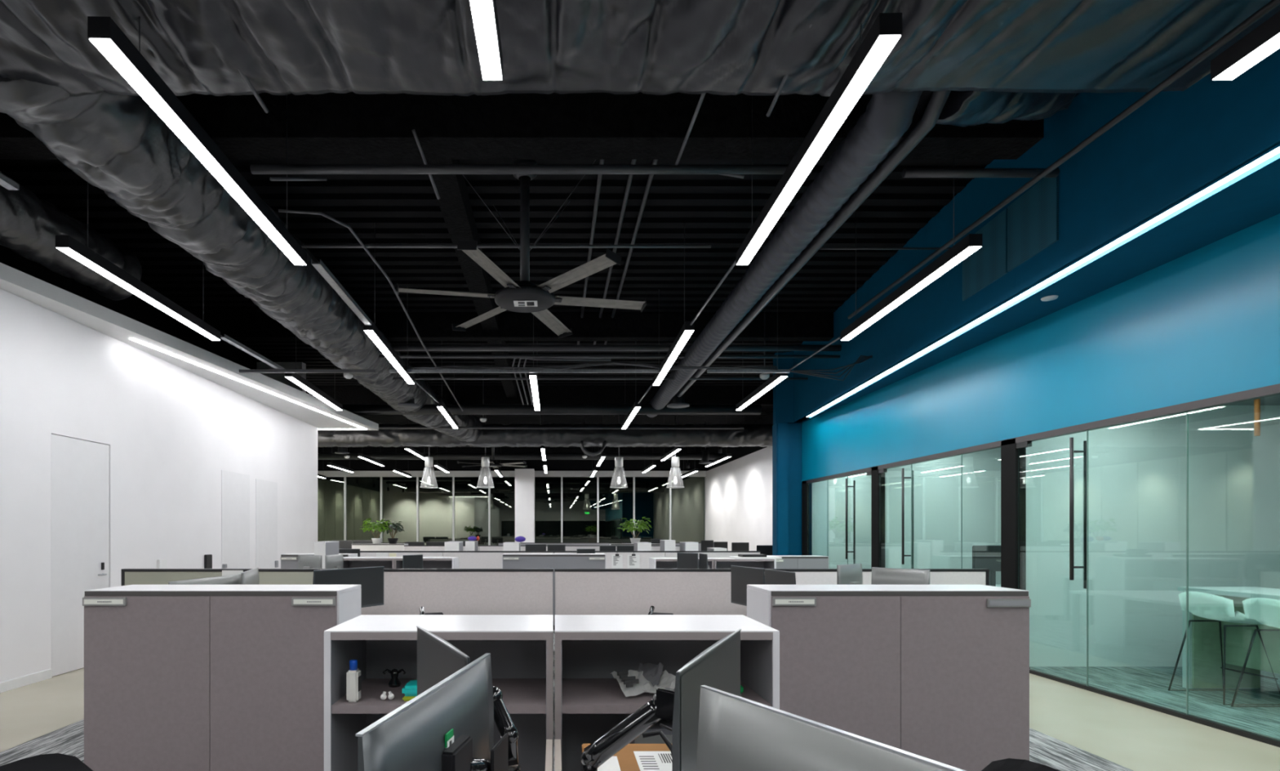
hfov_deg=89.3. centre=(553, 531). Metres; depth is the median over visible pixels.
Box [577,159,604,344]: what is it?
ceiling pipe
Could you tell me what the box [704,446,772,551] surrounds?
wall
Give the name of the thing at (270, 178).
ceiling pipe
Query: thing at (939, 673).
storage cabinet
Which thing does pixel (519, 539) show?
soft item
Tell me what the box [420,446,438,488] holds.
pendant lamp
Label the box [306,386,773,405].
ceiling beam
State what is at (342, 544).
computer monitor
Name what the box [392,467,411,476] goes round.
linear light
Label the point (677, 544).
partition panel
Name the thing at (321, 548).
tower
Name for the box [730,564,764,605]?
computer monitor
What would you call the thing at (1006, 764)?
office chair
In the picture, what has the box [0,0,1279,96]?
duct
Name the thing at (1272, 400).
ceiling
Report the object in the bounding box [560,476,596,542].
window
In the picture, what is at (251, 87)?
ceiling pipe
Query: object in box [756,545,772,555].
computer monitor
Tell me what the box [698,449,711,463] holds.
ceiling speaker
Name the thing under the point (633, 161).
ceiling pipe
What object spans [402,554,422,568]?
computer monitor
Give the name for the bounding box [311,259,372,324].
channel
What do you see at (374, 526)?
potted plant
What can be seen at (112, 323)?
soffit
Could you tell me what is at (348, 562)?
bookcase
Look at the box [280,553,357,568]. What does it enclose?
storage cabinet
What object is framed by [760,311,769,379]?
smoke detector
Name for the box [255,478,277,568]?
door
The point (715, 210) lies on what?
ceiling
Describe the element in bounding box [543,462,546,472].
linear light
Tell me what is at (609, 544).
storage cabinet
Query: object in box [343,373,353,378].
smoke detector
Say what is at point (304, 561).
computer monitor
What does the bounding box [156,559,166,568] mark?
thermostat
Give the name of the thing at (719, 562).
bookcase
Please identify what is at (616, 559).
sheet
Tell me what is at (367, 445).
ceiling pipe
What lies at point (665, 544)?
tower
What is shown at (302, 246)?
ceiling pipe
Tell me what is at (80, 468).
door
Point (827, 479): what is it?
window
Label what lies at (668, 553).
partition panel
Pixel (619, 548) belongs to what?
computer monitor
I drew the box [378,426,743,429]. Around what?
ceiling pipe
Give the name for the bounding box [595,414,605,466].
linear light
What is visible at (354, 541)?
computer monitor
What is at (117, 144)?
duct
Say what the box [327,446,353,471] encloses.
linear light
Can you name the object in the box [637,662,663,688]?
crumpled paper
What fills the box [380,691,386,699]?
earbud
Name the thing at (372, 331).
linear light
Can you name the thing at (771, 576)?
computer monitor
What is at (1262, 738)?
trim
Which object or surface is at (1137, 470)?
wall
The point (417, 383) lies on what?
ceiling pipe
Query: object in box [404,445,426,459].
linear light
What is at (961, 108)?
duct
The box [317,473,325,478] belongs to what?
linear light
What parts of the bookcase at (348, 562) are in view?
panel, panel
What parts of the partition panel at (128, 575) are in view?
trim, trim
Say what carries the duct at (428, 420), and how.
hanging from the ceiling beam at (342, 394)
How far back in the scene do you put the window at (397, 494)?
26.99 m
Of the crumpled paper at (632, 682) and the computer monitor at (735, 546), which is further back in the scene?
the computer monitor at (735, 546)
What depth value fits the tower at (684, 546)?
12.38 m
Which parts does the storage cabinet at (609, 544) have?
rail, panel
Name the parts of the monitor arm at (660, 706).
arm, arm, mount plate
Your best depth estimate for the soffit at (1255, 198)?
5.04 m
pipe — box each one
[237,68,268,112]
[269,177,327,180]
[278,208,462,411]
[300,244,711,248]
[317,453,728,459]
[335,444,758,446]
[377,355,839,358]
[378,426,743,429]
[390,344,841,351]
[391,377,808,379]
[412,128,439,199]
[414,380,439,403]
[511,354,528,404]
[517,358,610,404]
[523,358,611,404]
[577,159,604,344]
[593,159,636,344]
[604,159,657,344]
[637,382,653,404]
[667,89,951,404]
[675,93,705,164]
[689,258,736,324]
[719,173,744,178]
[766,23,812,116]
[789,336,840,369]
[847,0,1279,319]
[901,168,1059,177]
[1253,398,1260,435]
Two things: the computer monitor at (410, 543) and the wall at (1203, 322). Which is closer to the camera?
the wall at (1203, 322)
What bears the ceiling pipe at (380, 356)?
attached to the ceiling pipe at (937, 101)
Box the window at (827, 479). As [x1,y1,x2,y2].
[813,479,827,555]
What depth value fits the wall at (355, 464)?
26.95 m
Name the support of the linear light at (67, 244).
hanging from the ceiling at (715, 210)
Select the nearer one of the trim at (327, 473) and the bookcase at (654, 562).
the bookcase at (654, 562)
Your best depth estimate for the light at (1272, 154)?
4.87 m
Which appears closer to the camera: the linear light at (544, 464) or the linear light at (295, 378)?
the linear light at (295, 378)
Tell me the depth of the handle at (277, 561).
11.52 m
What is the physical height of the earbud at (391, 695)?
0.030 m
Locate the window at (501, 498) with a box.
[488,476,515,545]
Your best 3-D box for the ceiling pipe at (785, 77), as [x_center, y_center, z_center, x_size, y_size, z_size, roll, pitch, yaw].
[1.275,-2.530,3.150,0.024,0.024,1.501,0,0,2]
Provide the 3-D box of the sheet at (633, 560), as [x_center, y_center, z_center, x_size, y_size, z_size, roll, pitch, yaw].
[1.308,0.468,10.557,0.200,0.262,0.018,0,0,0]
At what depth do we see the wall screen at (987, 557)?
7.98 m
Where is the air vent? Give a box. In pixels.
[962,167,1058,300]
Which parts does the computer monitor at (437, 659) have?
edge trim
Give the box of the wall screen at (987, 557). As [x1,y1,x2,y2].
[972,545,1000,586]
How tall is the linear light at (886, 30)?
1.330 m
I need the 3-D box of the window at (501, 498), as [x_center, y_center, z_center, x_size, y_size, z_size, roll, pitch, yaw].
[-2.006,-0.605,27.000,1.482,3.410,0.180,0,0,0]
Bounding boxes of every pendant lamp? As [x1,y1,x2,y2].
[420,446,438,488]
[476,414,493,488]
[609,414,627,488]
[666,414,684,488]
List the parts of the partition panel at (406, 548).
trim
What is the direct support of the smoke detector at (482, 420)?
attached to the ceiling at (715, 210)
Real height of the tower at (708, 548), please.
1.111 m
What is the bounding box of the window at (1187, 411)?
[1091,410,1188,714]
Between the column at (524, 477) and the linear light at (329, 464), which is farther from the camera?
the column at (524, 477)
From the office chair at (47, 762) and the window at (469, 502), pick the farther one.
the window at (469, 502)
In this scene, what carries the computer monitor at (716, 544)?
on the office desk
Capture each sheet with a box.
[222,569,243,575]
[376,552,387,556]
[389,552,395,556]
[611,552,622,568]
[627,552,639,568]
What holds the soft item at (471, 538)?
on the tower at (470, 545)
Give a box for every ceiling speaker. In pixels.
[334,446,349,453]
[396,351,419,408]
[666,358,689,408]
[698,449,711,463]
[1040,294,1058,301]
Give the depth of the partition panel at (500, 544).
20.77 m
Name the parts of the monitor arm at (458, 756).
mount plate, arm, bracket plate, arm, arm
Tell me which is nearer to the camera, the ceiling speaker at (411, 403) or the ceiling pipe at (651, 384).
the ceiling pipe at (651, 384)
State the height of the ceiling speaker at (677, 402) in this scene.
1.090 m
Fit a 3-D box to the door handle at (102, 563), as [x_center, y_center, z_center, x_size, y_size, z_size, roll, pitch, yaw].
[-4.976,0.409,7.065,0.059,0.139,0.150,0,0,0]
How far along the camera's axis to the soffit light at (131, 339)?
9.30 m
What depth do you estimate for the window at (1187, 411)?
4.97 m
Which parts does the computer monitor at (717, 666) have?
edge trim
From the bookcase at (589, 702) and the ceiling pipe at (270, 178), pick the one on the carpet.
the bookcase at (589, 702)
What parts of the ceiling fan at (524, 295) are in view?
blade, blade, blade, blade, blade, blade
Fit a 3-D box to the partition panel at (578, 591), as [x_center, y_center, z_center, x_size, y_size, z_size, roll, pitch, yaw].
[0.932,0.880,5.550,1.855,1.120,0.160,0,0,0]
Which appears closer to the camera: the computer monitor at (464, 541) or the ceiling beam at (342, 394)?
the ceiling beam at (342, 394)
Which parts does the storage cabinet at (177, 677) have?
door, rail, door, panel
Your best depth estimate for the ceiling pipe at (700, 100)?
4.48 m
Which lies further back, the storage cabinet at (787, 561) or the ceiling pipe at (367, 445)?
the ceiling pipe at (367, 445)
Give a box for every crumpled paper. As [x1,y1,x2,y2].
[610,669,656,696]
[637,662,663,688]
[653,669,675,688]
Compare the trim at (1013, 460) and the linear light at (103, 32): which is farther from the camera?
the trim at (1013, 460)
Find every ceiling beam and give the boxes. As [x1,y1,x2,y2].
[0,91,1044,159]
[177,312,833,341]
[249,164,812,173]
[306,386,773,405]
[342,404,761,414]
[426,159,516,396]
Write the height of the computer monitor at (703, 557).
0.468 m
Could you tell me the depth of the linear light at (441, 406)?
12.18 m
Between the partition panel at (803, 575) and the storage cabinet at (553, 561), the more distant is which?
the storage cabinet at (553, 561)
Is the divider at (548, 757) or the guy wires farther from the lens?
the guy wires
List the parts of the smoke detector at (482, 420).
stem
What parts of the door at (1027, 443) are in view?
pull handle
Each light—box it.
[55,182,220,340]
[87,16,306,265]
[129,337,366,429]
[284,335,342,410]
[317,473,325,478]
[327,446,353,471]
[357,453,384,466]
[363,222,414,383]
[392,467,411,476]
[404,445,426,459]
[434,462,448,472]
[436,341,457,428]
[469,0,502,79]
[494,446,502,476]
[528,314,540,410]
[541,415,546,460]
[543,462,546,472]
[590,467,596,476]
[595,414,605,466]
[621,401,640,428]
[642,462,655,472]
[653,222,694,385]
[660,414,681,460]
[680,468,697,477]
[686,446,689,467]
[705,453,731,466]
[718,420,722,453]
[735,293,787,410]
[736,12,902,265]
[805,142,1279,417]
[840,153,982,340]
[1210,10,1279,79]
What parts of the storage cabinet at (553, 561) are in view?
door, rail, panel, door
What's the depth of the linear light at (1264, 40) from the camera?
3.00 m
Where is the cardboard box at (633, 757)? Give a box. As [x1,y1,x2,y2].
[582,743,671,770]
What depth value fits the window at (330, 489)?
26.99 m
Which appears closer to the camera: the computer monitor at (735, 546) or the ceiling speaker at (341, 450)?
the computer monitor at (735, 546)
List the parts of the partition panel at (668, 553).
trim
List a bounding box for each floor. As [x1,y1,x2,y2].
[0,666,1279,770]
[1029,666,1279,739]
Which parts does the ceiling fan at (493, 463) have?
blade, blade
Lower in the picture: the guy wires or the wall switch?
the wall switch
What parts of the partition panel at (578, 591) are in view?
trim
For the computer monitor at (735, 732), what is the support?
on the office desk
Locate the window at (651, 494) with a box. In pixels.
[633,476,669,542]
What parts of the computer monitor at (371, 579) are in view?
edge trim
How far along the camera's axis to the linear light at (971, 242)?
5.79 m
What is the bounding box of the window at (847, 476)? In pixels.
[839,475,848,564]
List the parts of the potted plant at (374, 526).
pot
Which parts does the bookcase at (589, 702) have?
panel, panel, shelf, panel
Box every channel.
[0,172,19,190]
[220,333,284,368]
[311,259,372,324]
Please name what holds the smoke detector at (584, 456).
attached to the ceiling at (715, 210)
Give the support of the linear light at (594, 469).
hanging from the ceiling at (715, 210)
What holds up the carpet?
on the floor at (1132, 736)
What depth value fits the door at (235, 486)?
10.05 m
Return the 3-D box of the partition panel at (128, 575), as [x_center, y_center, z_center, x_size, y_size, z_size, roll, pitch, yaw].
[-2.790,0.880,5.550,1.860,1.120,0.160,0,0,0]
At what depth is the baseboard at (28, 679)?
6.06 m
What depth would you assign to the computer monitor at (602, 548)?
14.03 m
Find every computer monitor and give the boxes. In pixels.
[168,573,241,584]
[240,567,259,584]
[297,554,321,568]
[312,565,383,607]
[324,553,343,568]
[332,540,352,548]
[338,548,359,556]
[353,540,373,543]
[355,653,493,770]
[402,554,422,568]
[404,541,424,545]
[416,626,470,695]
[426,541,444,545]
[449,540,467,545]
[525,543,546,551]
[547,544,565,553]
[576,548,595,553]
[599,545,615,551]
[616,545,634,551]
[650,538,663,543]
[671,628,741,770]
[677,552,698,568]
[697,684,964,770]
[698,552,710,568]
[701,540,713,551]
[713,541,727,548]
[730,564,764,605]
[731,542,749,551]
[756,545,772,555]
[764,568,795,584]
[836,563,862,584]
[871,567,929,584]
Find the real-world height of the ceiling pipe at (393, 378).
0.040 m
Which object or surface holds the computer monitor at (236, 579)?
on the office desk
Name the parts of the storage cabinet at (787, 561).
door, rail, door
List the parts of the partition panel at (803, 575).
trim, trim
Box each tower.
[314,541,338,568]
[444,541,462,551]
[465,540,477,551]
[502,542,520,551]
[634,542,651,551]
[660,539,675,557]
[680,542,698,551]
[706,547,727,551]
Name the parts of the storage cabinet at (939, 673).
panel, door, rail, door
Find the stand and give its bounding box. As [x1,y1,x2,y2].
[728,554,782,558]
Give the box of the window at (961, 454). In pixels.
[915,453,962,568]
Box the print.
[617,670,639,687]
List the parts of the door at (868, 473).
pull handle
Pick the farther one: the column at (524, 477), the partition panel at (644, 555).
the column at (524, 477)
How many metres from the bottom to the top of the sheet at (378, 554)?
0.094 m
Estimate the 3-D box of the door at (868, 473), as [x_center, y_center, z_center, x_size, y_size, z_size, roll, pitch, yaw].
[4.900,0.252,10.287,0.162,2.373,0.858,0,0,0]
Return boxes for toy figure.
[382,668,405,687]
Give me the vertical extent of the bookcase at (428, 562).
1.115 m
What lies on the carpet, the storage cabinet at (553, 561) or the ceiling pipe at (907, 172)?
the storage cabinet at (553, 561)
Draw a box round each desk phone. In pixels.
[418,606,443,614]
[647,605,673,614]
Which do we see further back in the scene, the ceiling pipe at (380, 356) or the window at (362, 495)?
the window at (362, 495)
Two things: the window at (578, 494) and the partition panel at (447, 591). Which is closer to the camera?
the partition panel at (447, 591)
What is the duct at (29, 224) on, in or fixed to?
hanging from the ceiling beam at (351, 125)
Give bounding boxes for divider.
[545,738,552,770]
[554,738,561,770]
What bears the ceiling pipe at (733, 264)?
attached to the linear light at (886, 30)
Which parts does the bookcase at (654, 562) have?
panel, panel, panel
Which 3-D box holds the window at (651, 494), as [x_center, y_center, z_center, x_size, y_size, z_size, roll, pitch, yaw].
[4.084,-0.605,27.000,1.518,3.410,0.180,0,0,0]
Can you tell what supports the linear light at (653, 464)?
hanging from the ceiling at (715, 210)
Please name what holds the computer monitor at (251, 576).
on the office desk
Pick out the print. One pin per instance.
(627, 678)
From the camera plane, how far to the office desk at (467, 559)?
10.58 m
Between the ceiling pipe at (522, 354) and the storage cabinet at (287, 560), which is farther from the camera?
the ceiling pipe at (522, 354)
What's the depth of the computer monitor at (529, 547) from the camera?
14.52 m
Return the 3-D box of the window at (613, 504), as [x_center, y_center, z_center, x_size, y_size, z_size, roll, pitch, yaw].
[2.567,-0.605,27.000,1.515,3.410,0.180,0,0,0]
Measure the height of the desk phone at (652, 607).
0.160 m
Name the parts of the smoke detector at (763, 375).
stem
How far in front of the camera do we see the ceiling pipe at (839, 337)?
8.12 m
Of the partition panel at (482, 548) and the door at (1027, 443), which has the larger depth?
the partition panel at (482, 548)
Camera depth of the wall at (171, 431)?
7.45 m
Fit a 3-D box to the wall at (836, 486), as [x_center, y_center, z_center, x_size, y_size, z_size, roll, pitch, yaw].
[6.840,0.000,12.525,3.720,2.900,0.150,0,0,0]
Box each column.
[515,468,534,542]
[772,422,801,555]
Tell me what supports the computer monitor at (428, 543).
on the office desk
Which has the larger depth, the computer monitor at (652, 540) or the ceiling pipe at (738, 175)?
the computer monitor at (652, 540)
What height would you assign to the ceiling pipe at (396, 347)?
0.100 m
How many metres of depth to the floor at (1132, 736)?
4.79 m
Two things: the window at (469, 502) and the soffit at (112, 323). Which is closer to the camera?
the soffit at (112, 323)
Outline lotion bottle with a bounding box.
[346,658,361,702]
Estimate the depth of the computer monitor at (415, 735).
0.97 m
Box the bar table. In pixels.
[1177,586,1279,688]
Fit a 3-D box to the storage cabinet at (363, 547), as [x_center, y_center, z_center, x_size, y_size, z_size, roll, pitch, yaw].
[-4.650,0.880,17.201,1.400,1.120,0.438,0,0,0]
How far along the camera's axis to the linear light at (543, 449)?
18.16 m
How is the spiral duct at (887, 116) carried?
attached to the duct at (748, 47)
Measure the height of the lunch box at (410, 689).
0.052 m
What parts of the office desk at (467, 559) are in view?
trim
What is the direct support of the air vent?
in the wall at (1176, 143)
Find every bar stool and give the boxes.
[1168,591,1279,704]
[1230,597,1279,706]
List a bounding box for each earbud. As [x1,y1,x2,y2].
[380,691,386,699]
[387,690,394,699]
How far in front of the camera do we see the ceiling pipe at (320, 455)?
22.90 m
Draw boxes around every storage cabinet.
[82,584,361,770]
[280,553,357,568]
[351,543,408,551]
[502,553,605,629]
[608,543,660,545]
[746,584,1031,770]
[766,555,828,568]
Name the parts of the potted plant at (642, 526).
pot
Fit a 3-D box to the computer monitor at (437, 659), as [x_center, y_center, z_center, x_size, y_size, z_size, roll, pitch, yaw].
[-0.254,0.419,1.488,0.030,0.342,0.456,0,0,-24]
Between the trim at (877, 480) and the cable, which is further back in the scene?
the trim at (877, 480)
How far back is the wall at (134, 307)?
9.36 m
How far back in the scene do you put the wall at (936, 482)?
9.72 m
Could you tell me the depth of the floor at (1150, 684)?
5.75 m
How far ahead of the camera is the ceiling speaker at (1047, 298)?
5.89 m
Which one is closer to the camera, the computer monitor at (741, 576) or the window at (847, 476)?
the computer monitor at (741, 576)
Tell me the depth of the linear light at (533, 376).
9.84 m
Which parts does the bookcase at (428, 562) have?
panel, panel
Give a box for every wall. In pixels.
[0,244,256,368]
[0,288,317,682]
[317,447,708,471]
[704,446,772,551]
[708,412,773,470]
[773,48,1279,424]
[801,213,1279,481]
[812,472,871,568]
[884,447,1000,583]
[1026,404,1279,666]
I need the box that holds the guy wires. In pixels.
[462,159,595,251]
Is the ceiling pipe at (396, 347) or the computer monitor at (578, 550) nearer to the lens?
the ceiling pipe at (396, 347)
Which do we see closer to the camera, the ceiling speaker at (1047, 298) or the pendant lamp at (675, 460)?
the ceiling speaker at (1047, 298)
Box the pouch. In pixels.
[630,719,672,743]
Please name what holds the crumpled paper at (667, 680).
on the bookcase at (589, 702)
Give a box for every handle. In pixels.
[97,562,106,575]
[275,560,278,567]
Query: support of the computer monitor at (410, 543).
on the office desk
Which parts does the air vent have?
perforated panel, perforated panel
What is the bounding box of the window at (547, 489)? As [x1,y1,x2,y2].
[534,476,560,542]
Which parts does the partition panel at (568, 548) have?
trim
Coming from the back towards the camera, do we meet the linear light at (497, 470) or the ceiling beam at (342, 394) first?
the linear light at (497, 470)
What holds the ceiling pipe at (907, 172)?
attached to the wall at (1176, 143)
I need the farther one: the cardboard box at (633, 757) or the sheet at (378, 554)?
the sheet at (378, 554)
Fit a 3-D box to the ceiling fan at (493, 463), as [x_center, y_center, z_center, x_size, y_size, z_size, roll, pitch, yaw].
[-1.950,-2.772,20.600,2.389,1.356,2.316,0,0,-20]
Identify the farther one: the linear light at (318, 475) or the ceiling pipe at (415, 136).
the linear light at (318, 475)
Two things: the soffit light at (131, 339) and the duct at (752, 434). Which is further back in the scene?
the duct at (752, 434)
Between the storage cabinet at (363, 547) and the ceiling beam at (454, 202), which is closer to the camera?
the ceiling beam at (454, 202)
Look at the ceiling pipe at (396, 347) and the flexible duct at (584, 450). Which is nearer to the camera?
the ceiling pipe at (396, 347)
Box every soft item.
[467,535,476,540]
[515,535,525,542]
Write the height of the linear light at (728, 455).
1.330 m
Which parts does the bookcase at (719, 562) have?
panel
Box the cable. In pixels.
[642,723,671,754]
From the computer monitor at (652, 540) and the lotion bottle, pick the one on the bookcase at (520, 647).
the lotion bottle
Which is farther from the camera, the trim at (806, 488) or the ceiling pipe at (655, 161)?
the trim at (806, 488)
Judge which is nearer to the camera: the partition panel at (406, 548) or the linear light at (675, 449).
the partition panel at (406, 548)
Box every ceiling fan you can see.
[396,159,647,337]
[457,446,527,469]
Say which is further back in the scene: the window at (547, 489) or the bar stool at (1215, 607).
the window at (547, 489)
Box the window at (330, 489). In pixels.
[317,476,343,541]
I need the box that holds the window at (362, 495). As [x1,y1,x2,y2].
[343,476,380,543]
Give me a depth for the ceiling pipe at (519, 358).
10.74 m
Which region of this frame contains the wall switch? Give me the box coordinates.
[204,554,212,568]
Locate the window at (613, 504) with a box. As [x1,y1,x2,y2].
[596,476,633,543]
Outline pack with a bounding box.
[740,684,743,693]
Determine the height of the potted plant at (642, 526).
0.715 m
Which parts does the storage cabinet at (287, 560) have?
door, rail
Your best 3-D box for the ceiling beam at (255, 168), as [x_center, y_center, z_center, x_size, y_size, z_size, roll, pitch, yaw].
[-0.175,-2.820,5.000,4.350,0.068,0.068,0,0,0]
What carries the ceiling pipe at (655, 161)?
attached to the ceiling at (715, 210)
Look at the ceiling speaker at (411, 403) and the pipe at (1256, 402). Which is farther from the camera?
the ceiling speaker at (411, 403)
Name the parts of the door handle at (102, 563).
lock plate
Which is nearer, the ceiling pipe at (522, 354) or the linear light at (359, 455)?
the ceiling pipe at (522, 354)
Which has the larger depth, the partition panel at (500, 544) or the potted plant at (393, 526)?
the partition panel at (500, 544)
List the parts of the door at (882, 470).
pull handle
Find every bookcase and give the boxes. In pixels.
[324,614,553,770]
[342,556,399,568]
[394,556,458,568]
[555,614,779,770]
[648,557,714,568]
[709,557,776,568]
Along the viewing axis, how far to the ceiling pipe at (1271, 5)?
3.90 m
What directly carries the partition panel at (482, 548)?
on the carpet
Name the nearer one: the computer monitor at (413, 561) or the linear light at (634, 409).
the computer monitor at (413, 561)
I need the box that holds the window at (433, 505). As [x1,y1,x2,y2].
[416,476,452,545]
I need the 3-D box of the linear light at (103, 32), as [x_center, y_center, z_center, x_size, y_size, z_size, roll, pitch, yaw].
[-2.070,-2.875,4.105,0.101,1.330,2.451,0,0,-1]
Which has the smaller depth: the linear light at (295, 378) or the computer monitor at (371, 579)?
the computer monitor at (371, 579)
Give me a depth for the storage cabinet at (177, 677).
3.61 m
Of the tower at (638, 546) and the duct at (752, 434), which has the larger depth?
the duct at (752, 434)
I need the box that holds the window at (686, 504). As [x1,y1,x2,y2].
[669,476,704,542]
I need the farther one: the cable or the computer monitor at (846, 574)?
the computer monitor at (846, 574)
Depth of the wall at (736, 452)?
22.75 m
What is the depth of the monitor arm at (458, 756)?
1.19 m
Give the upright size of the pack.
0.029 m
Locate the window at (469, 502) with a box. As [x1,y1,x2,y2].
[452,476,488,545]
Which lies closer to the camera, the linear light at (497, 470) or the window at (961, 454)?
the window at (961, 454)
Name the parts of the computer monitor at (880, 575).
edge trim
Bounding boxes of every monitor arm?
[441,685,520,770]
[580,686,675,770]
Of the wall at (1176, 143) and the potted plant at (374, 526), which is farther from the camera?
the potted plant at (374, 526)
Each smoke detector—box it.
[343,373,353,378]
[480,373,486,422]
[582,416,586,457]
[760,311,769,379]
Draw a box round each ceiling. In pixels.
[0,159,994,447]
[1226,394,1279,404]
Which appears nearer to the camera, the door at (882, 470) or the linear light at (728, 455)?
the door at (882, 470)
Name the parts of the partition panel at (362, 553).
trim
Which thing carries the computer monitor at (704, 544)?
on the office desk
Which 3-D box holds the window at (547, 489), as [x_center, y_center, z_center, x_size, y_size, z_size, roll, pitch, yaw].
[-0.485,-0.605,27.000,1.560,3.410,0.180,0,0,0]
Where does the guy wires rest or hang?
attached to the ceiling at (715, 210)
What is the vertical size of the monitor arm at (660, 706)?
0.384 m
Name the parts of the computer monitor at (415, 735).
edge trim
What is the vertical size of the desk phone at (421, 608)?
0.160 m
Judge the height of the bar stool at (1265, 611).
0.923 m
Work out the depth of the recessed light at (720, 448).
20.46 m
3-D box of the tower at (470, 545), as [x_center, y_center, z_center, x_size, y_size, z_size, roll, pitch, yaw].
[-1.697,0.810,13.266,0.188,1.240,0.568,0,0,0]
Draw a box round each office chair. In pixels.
[0,752,93,770]
[981,758,1059,770]
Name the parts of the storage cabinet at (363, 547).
door, rail, panel, door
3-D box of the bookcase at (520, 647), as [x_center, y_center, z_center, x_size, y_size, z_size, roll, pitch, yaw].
[-0.387,0.886,2.360,0.767,1.108,0.420,0,0,0]
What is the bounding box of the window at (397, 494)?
[380,476,416,542]
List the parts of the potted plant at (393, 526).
pot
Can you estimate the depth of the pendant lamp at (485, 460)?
18.14 m
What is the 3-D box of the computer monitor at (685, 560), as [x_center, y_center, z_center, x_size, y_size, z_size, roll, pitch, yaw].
[1.624,0.481,7.650,0.160,0.468,0.297,0,0,-42]
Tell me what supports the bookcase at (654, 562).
on the carpet
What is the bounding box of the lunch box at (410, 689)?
[402,680,417,701]
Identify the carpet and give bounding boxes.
[0,629,1133,770]
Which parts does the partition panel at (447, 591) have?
trim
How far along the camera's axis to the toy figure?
2.41 m
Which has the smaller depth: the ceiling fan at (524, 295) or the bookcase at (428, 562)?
the ceiling fan at (524, 295)
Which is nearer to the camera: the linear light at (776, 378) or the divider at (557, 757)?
the divider at (557, 757)
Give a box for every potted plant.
[360,518,392,543]
[381,520,404,543]
[617,516,652,543]
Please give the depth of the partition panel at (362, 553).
10.58 m
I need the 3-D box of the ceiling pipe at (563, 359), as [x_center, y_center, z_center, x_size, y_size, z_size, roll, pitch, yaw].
[0.204,-2.620,11.344,1.394,0.266,2.514,0,0,0]
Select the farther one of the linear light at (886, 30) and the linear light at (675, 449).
the linear light at (675, 449)
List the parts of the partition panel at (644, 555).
trim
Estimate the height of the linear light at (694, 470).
1.330 m
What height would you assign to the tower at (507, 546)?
1.225 m
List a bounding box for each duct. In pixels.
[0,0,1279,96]
[0,75,435,419]
[0,170,142,300]
[317,423,773,447]
[406,394,482,441]
[579,440,606,456]
[646,90,922,417]
[916,90,1079,126]
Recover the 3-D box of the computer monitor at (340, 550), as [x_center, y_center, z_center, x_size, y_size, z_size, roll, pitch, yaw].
[-3.355,0.492,10.285,0.512,0.446,0.160,0,0,-6]
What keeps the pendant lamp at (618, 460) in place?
hanging from the ceiling at (715, 210)
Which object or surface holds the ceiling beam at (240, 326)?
attached to the ceiling at (715, 210)
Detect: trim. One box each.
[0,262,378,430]
[317,471,706,476]
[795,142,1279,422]
[801,480,812,555]
[802,383,1279,484]
[871,466,884,568]
[1000,438,1026,590]
[1029,668,1279,746]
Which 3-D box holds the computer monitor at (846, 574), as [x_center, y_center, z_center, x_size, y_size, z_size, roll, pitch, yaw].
[2.286,0.481,4.847,0.350,0.468,0.160,0,0,-37]
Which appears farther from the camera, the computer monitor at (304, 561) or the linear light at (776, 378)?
the linear light at (776, 378)
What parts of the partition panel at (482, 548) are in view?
trim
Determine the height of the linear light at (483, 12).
1.330 m
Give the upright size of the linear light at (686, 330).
1.330 m
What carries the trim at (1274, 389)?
attached to the wall at (1203, 322)
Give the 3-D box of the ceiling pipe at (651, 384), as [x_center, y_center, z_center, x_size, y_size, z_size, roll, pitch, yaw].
[1.505,-2.270,10.525,0.024,0.024,1.650,0,0,-1]
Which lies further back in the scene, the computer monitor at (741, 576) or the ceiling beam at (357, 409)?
the ceiling beam at (357, 409)
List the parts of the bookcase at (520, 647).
panel, shelf, panel, panel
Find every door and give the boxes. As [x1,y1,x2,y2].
[51,434,109,675]
[221,470,249,568]
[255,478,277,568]
[845,471,871,564]
[878,463,913,568]
[1016,430,1088,685]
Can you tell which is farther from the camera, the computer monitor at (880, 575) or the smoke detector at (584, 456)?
the smoke detector at (584, 456)
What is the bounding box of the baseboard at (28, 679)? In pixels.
[0,668,52,693]
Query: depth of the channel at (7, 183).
4.63 m
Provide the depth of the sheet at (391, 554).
10.56 m
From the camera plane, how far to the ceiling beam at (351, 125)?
5.05 m
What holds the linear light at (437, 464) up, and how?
hanging from the ceiling at (715, 210)
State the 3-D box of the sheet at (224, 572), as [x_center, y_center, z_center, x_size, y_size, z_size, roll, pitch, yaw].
[-2.758,0.389,5.513,0.178,0.116,0.006,0,0,0]
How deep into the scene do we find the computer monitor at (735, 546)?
18.03 m
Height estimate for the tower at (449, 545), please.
1.239 m
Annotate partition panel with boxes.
[120,568,339,586]
[360,551,443,556]
[361,568,553,614]
[404,545,479,551]
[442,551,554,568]
[479,545,547,551]
[498,542,609,545]
[554,551,665,568]
[554,568,768,616]
[565,545,617,551]
[622,542,701,551]
[651,545,679,551]
[665,551,760,557]
[768,568,989,585]

